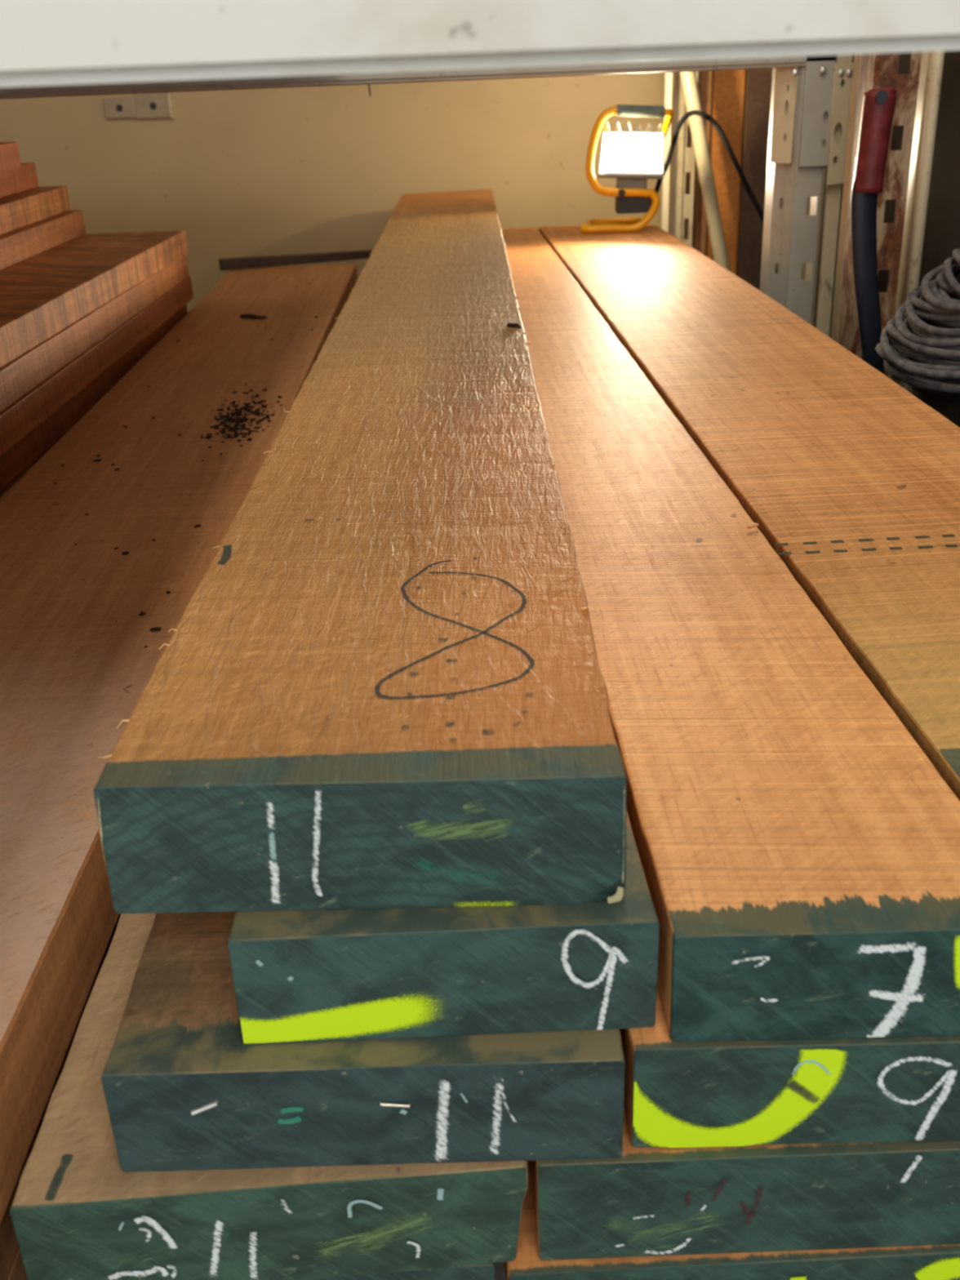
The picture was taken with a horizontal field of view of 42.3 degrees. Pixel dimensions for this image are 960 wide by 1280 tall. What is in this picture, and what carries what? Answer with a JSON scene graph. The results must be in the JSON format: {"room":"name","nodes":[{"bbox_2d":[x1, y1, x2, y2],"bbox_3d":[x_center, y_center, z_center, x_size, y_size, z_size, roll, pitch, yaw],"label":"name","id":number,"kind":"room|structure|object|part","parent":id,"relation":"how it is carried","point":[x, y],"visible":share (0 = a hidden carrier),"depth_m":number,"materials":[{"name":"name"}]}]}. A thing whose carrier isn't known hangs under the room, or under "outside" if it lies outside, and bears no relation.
{"room":"woodworking shop","nodes":[
{"label":"woodworking shop","id":0,"kind":"room"},
{"bbox_2d":[0,69,825,325],"bbox_3d":[-0.385,-1.837,2.875,2.680,2.300,0.100,-3,25,-1],"label":"wall","id":1,"kind":"structure","parent":0,"point":[288,171],"depth_m":3.11,"materials":[{"name":"beige paint"}]},
{"bbox_2d":[102,97,136,119],"bbox_3d":[-0.883,-1.304,3.038,0.076,0.047,0.016,-3,25,-1],"label":"wall plate","id":2,"kind":"object","parent":1,"relation":"attached to","point":[119,107],"visible":1,"depth_m":3.03,"materials":[{"name":"plastic"}]},
{"bbox_2d":[133,92,173,119],"bbox_3d":[-0.800,-1.308,3.038,0.091,0.060,0.018,-3,25,-1],"label":"wall plate","id":3,"kind":"object","parent":1,"relation":"attached to","point":[153,105],"visible":0.93,"depth_m":3.04,"materials":[{"name":"plastic"}]},
{"bbox_2d":[494,1262,506,1279],"bbox_3d":[-0.272,0.198,1.314,2.680,0.100,4.640,-3,25,-1],"label":"floor","id":4,"kind":"structure","parent":0,"point":[500,1266],"depth_m":0.76,"materials":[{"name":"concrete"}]},
{"bbox_2d":[660,72,672,232],"bbox_3d":[0.436,-1.134,2.897,0.015,0.950,0.020,-3,25,-1],"label":"steel post","id":5,"kind":"object","parent":4,"relation":"on","point":[668,76],"visible":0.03,"depth_m":2.89,"materials":[{"name":"white metal"}]},
{"bbox_2d":[667,71,697,246],"bbox_3d":[0.481,-1.258,2.923,0.056,1.150,0.051,-3,25,-1],"label":"upright","id":6,"kind":"object","parent":4,"relation":"on","point":[682,160],"visible":0.3,"depth_m":2.96,"materials":[{"name":"beige paint"}]},
{"bbox_2d":[695,71,711,255],"bbox_3d":[0.544,-1.192,3.014,0.024,0.950,0.015,-3,24,-1],"label":"leaning board","id":7,"kind":"object","parent":4,"relation":"on","point":[706,76],"visible":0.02,"depth_m":3.04,"materials":[{"name":"beige wood"}]},
{"bbox_2d":[680,71,730,271],"bbox_3d":[0.493,-1.182,2.822,0.279,1.079,0.033,-3,25,-1],"label":"pipe","id":8,"kind":"object","parent":4,"relation":"on","point":[689,80],"visible":0.41,"depth_m":2.85,"materials":[{"name":"paint"}]},
{"bbox_2d":[706,69,745,274],"bbox_3d":[0.592,-1.178,2.981,0.070,0.950,0.020,-3,24,-1],"label":"leaning board","id":9,"kind":"object","parent":4,"relation":"on","point":[728,85],"visible":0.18,"depth_m":2.97,"materials":[{"name":"brown wood"}]},
{"bbox_2d":[736,68,773,290],"bbox_3d":[0.664,-1.169,2.954,0.075,0.950,0.020,-3,24,-1],"label":"leaning board","id":10,"kind":"object","parent":4,"relation":"on","point":[757,95],"visible":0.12,"depth_m":2.96,"materials":[{"name":"brown wood"}]},
{"bbox_2d":[760,53,853,337],"bbox_3d":[0.548,-0.870,2.074,0.119,1.150,0.092,-3,25,-1],"label":"upright","id":11,"kind":"object","parent":4,"relation":"on","point":[802,98],"visible":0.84,"depth_m":2.10,"materials":[{"name":"grey paint"}]},
{"bbox_2d":[0,54,853,185],"bbox_3d":[-0.227,-0.872,2.033,1.665,0.291,0.064,-3,25,-1],"label":"beam","id":12,"kind":"structure","parent":11,"relation":"attached to","point":[841,101],"depth_m":2.00,"materials":[{"name":"grey metal"}]},
{"bbox_2d":[368,83,371,96],"bbox_3d":[-0.178,-0.887,1.998,0.004,0.019,0.003,-3,25,-1],"label":"nail","id":13,"kind":"object","parent":12,"relation":"hanging from","point":[369,86],"visible":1,"depth_m":2.00,"materials":[{"name":"metal"}]},
{"bbox_2d":[830,53,861,342],"bbox_3d":[0.591,-0.806,1.932,0.022,1.150,0.036,-3,25,-1],"label":"upright","id":14,"kind":"object","parent":4,"relation":"on","point":[857,57],"visible":0.1,"depth_m":1.98,"materials":[{"name":"beige paint"}]},
{"bbox_2d":[850,86,897,374],"bbox_3d":[0.560,-0.431,1.737,0.112,0.631,0.042,-3,25,-1],"label":"cable","id":15,"kind":"object","parent":4,"relation":"on","point":[878,104],"visible":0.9,"depth_m":1.66,"materials":[{"name":"rubber"}]},
{"bbox_2d":[836,50,945,387],"bbox_3d":[0.599,-0.740,1.788,0.108,1.150,0.054,3,25,10],"label":"upright","id":16,"kind":"object","parent":4,"relation":"on","point":[908,171],"visible":0.37,"depth_m":1.81,"materials":[{"name":"paint"}]},
{"bbox_2d":[903,359,959,427],"bbox_3d":[0.709,-0.200,1.607,0.338,0.313,0.338,-3,25,-1],"label":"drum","id":17,"kind":"object","parent":4,"relation":"on","point":[948,404],"visible":0.09,"depth_m":1.49,"materials":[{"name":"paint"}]},
{"bbox_2d":[875,248,959,393],"bbox_3d":[0.702,-0.429,1.499,0.416,0.202,0.400,-4,25,-3],"label":"coiled cable","id":18,"kind":"object","parent":17,"relation":"on","point":[928,333],"visible":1,"depth_m":1.49,"materials":[{"name":"grey fabric"}]},
{"bbox_3d":[-1.000,-0.050,0.416,0.102,1.150,0.058,-3,25,-1],"label":"upright","id":19,"kind":"object","parent":4,"relation":"on","visible":0},
{"bbox_2d":[0,0,959,87],"bbox_3d":[-0.154,-0.212,0.329,1.800,0.123,0.045,-3,25,-1],"label":"beam","id":20,"kind":"structure","parent":19,"relation":"attached to","point":[43,42],"depth_m":0.33,"materials":[{"name":"white paint"}]},
{"bbox_2d":[813,49,959,337],"bbox_3d":[0.978,-0.927,0.787,0.100,2.300,4.540,-3,25,-1],"label":"wall","id":21,"kind":"structure","parent":0,"point":[942,229],"depth_m":2.43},
{"bbox_3d":[-0.214,0.315,0.819,1.470,0.098,0.090,-3,25,-1],"label":"bearer","id":22,"kind":"object","parent":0,"visible":0},
{"bbox_2d":[309,1262,495,1279],"bbox_3d":[-0.141,-0.213,1.774,0.216,0.058,2.590,-3,25,-1],"label":"board","id":23,"kind":"object","parent":22,"relation":"on","point":[482,1271],"visible":0.05,"depth_m":0.59,"materials":[{"name":"wood"}]},
{"bbox_2d":[9,913,528,1279],"bbox_3d":[-0.134,-0.266,1.745,0.238,0.062,2.599,-2,25,-1],"label":"board","id":24,"kind":"object","parent":23,"relation":"on","point":[76,1215],"visible":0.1,"depth_m":0.57,"materials":[{"name":"green wood"}]},
{"bbox_2d":[101,911,625,1171],"bbox_3d":[-0.094,-0.335,1.748,0.234,0.058,2.638,-3,25,-1],"label":"board","id":25,"kind":"object","parent":24,"relation":"on","point":[184,1090],"visible":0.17,"depth_m":0.55,"materials":[{"name":"green wood"}]},
{"bbox_2d":[227,808,659,1044],"bbox_3d":[-0.059,-0.414,1.778,0.195,0.058,2.721,-2,25,-1],"label":"board","id":26,"kind":"object","parent":25,"relation":"on","point":[309,975],"visible":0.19,"depth_m":0.54,"materials":[{"name":"green wood"}]},
{"bbox_2d":[93,188,626,913],"bbox_3d":[-0.065,-0.501,1.812,0.232,0.070,2.822,-2,25,0],"label":"board","id":27,"kind":"object","parent":26,"relation":"on","point":[383,685],"visible":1,"depth_m":0.63,"materials":[{"name":"brown wood"}]},
{"bbox_2d":[504,1160,959,1279],"bbox_3d":[0.085,-0.221,1.774,0.228,0.058,2.598,-3,25,-1],"label":"board","id":28,"kind":"object","parent":22,"relation":"on","point":[926,1262],"visible":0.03,"depth_m":0.59,"materials":[{"name":"green paint"}]},
{"bbox_3d":[0.319,-0.244,1.804,0.228,0.057,2.540,-3,25,-1],"label":"board","id":29,"kind":"object","parent":22,"relation":"on","visible":0},
{"bbox_2d":[530,1102,959,1260],"bbox_3d":[0.103,-0.278,1.751,0.240,0.062,2.594,-3,25,-1],"label":"board","id":30,"kind":"object","parent":29,"relation":"on","point":[646,1201],"visible":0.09,"depth_m":0.57,"materials":[{"name":"green wood"}]},
{"bbox_2d":[619,985,959,1147],"bbox_3d":[0.137,-0.335,1.728,0.231,0.058,2.590,-3,25,-1],"label":"board","id":31,"kind":"object","parent":30,"relation":"on","point":[885,1089],"visible":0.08,"depth_m":0.56,"materials":[{"name":"green paint"}]},
{"bbox_2d":[500,226,959,1041],"bbox_3d":[0.108,-0.388,1.706,0.163,0.058,2.587,-3,25,-1],"label":"board","id":32,"kind":"object","parent":31,"relation":"on","point":[798,848],"visible":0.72,"depth_m":0.66,"materials":[{"name":"brown wood"}]},
{"bbox_2d":[746,522,759,528],"bbox_3d":[0.212,-0.089,0.963,0.006,0.005,0.013,19,32,38],"label":"chip","id":33,"kind":"object","parent":32,"relation":"on","point":[751,525],"visible":1,"depth_m":0.96,"materials":[{"name":"beige wood"}]},
{"bbox_3d":[0.338,-0.308,1.797,0.223,0.060,2.500,-3,25,-1],"label":"board","id":34,"kind":"object","parent":29,"relation":"on","visible":0},
{"bbox_3d":[0.357,-0.362,1.767,0.204,0.060,2.510,-2,25,-1],"label":"board","id":35,"kind":"object","parent":34,"relation":"on","visible":0},
{"bbox_2d":[538,224,959,800],"bbox_3d":[0.319,-0.406,1.721,0.281,0.060,2.508,-3,25,-1],"label":"board","id":36,"kind":"object","parent":35,"relation":"on","point":[851,478],"visible":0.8,"depth_m":1.16,"materials":[{"name":"brown wood"}]},
{"bbox_2d":[581,104,777,273],"bbox_3d":[0.497,-0.862,2.729,0.547,0.598,0.226,0,25,5],"label":"work lamp","id":37,"kind":"object","parent":36,"relation":"on","point":[642,154],"visible":0.85,"depth_m":2.63,"materials":[{"name":"yellow metal"}]},
{"bbox_3d":[0.304,-0.999,2.635,0.162,0.251,0.017,-3,25,-1],"label":"tube frame","id":38,"kind":"part","parent":37,"relation":"part of","materials":[{"name":"yellow paint"}]},
{"bbox_3d":[0.395,-1.081,2.650,0.040,0.103,0.109,-6,25,-9],"label":"tube frame","id":39,"kind":"part","parent":37,"relation":"part of","materials":[{"name":"yellow paint"}]},
{"bbox_3d":[-0.245,-0.093,1.710,1.470,0.098,0.090,-3,25,-1],"label":"bearer","id":40,"kind":"object","parent":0,"visible":0},
{"bbox_2d":[6,1245,27,1279],"bbox_3d":[-0.398,-0.196,1.778,0.284,0.041,2.781,-3,25,-1],"label":"board","id":41,"kind":"object","parent":40,"relation":"on","point":[17,1271],"visible":0.02,"depth_m":0.62,"materials":[{"name":"brown wood"}]},
{"bbox_2d":[0,913,120,1279],"bbox_3d":[-0.399,-0.234,1.761,0.283,0.041,2.781,-3,25,-1],"label":"board","id":42,"kind":"object","parent":41,"relation":"on","point":[9,1244],"visible":0.02,"depth_m":0.62,"materials":[{"name":"brown wood"}]},
{"bbox_2d":[0,264,357,1223],"bbox_3d":[-0.401,-0.285,1.734,0.307,0.074,2.815,-3,25,-1],"label":"board","id":43,"kind":"object","parent":42,"relation":"on","point":[70,673],"visible":0.78,"depth_m":1.12,"materials":[{"name":"brown wood"}]},
{"bbox_2d":[53,283,317,647],"bbox_3d":[-0.412,-0.386,1.860,0.266,0.004,1.896,-3,25,-1],"label":"crumbs","id":44,"kind":"object","parent":43,"relation":"on","point":[237,413],"visible":1,"depth_m":1.65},
{"bbox_2d":[240,314,266,318],"bbox_3d":[-0.431,-0.615,2.355,0.058,0.007,0.017,9,27,24],"label":"chip","id":45,"kind":"object","parent":43,"relation":"on","point":[251,316],"visible":1,"depth_m":2.35,"materials":[{"name":"black wood"}]},
{"bbox_2d":[218,249,372,271],"bbox_3d":[-0.422,-0.930,3.018,0.422,0.026,0.028,-11,26,-18],"label":"stick","id":46,"kind":"object","parent":43,"relation":"on","point":[238,263],"visible":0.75,"depth_m":2.99,"materials":[{"name":"brown wood"}]},
{"bbox_3d":[-0.726,-0.106,1.604,0.331,0.044,1.953,-2,25,0],"label":"board","id":47,"kind":"object","parent":40,"relation":"on","visible":0},
{"bbox_3d":[-0.728,-0.146,1.586,0.331,0.044,1.953,-2,25,0],"label":"board","id":48,"kind":"object","parent":47,"relation":"on","visible":0},
{"bbox_2d":[0,435,63,497],"bbox_3d":[-0.729,-0.186,1.567,0.331,0.044,1.953,-2,25,0],"label":"board","id":49,"kind":"object","parent":48,"relation":"on","point":[18,477],"visible":0.02,"depth_m":1.54,"materials":[{"name":"brown wood"}]},
{"bbox_2d":[0,304,187,493],"bbox_3d":[-0.733,-0.237,1.572,0.331,0.044,2.005,-2,25,0],"label":"board","id":50,"kind":"object","parent":49,"relation":"on","point":[20,456],"visible":0.23,"depth_m":1.74,"materials":[{"name":"brown wood"}]},
{"bbox_2d":[0,275,193,457],"bbox_3d":[-0.724,-0.276,1.551,0.331,0.044,2.002,-2,25,0],"label":"board","id":51,"kind":"object","parent":50,"relation":"on","point":[20,418],"visible":0.5,"depth_m":1.76,"materials":[{"name":"brown wood"}]},
{"bbox_2d":[0,254,189,412],"bbox_3d":[-0.729,-0.313,1.526,0.331,0.044,1.989,-2,25,0],"label":"board","id":52,"kind":"object","parent":51,"relation":"on","point":[25,372],"visible":0.45,"depth_m":1.77,"materials":[{"name":"brown wood"}]},
{"bbox_2d":[0,230,188,368],"bbox_3d":[-0.735,-0.351,1.502,0.331,0.044,1.983,-2,25,1],"label":"board","id":53,"kind":"object","parent":52,"relation":"on","point":[42,295],"visible":0.91,"depth_m":1.90,"materials":[{"name":"brown wood"}]},
{"bbox_2d":[0,209,86,270],"bbox_3d":[-0.812,-0.403,1.516,0.127,0.044,1.906,-2,25,0],"label":"board","id":54,"kind":"object","parent":53,"relation":"on","point":[16,246],"visible":0.81,"depth_m":2.14,"materials":[{"name":"brown wood"}]},
{"bbox_2d":[0,185,71,235],"bbox_3d":[-0.834,-0.442,1.496,0.126,0.044,1.902,-2,25,0],"label":"board","id":55,"kind":"object","parent":54,"relation":"on","point":[22,209],"visible":0.88,"depth_m":2.17,"materials":[{"name":"brown wood"}]},
{"bbox_2d":[0,162,39,198],"bbox_3d":[-0.880,-0.475,1.465,0.126,0.044,1.878,-2,25,0],"label":"board","id":56,"kind":"object","parent":55,"relation":"on","point":[24,179],"visible":0.79,"depth_m":2.23,"materials":[{"name":"brown wood"}]},
{"bbox_2d":[0,142,21,173],"bbox_3d":[-0.843,-0.475,1.357,0.126,0.044,1.679,-2,25,0],"label":"board","id":57,"kind":"object","parent":56,"relation":"on","point":[10,161],"visible":1,"depth_m":2.07,"materials":[{"name":"brown wood"}]}
]}

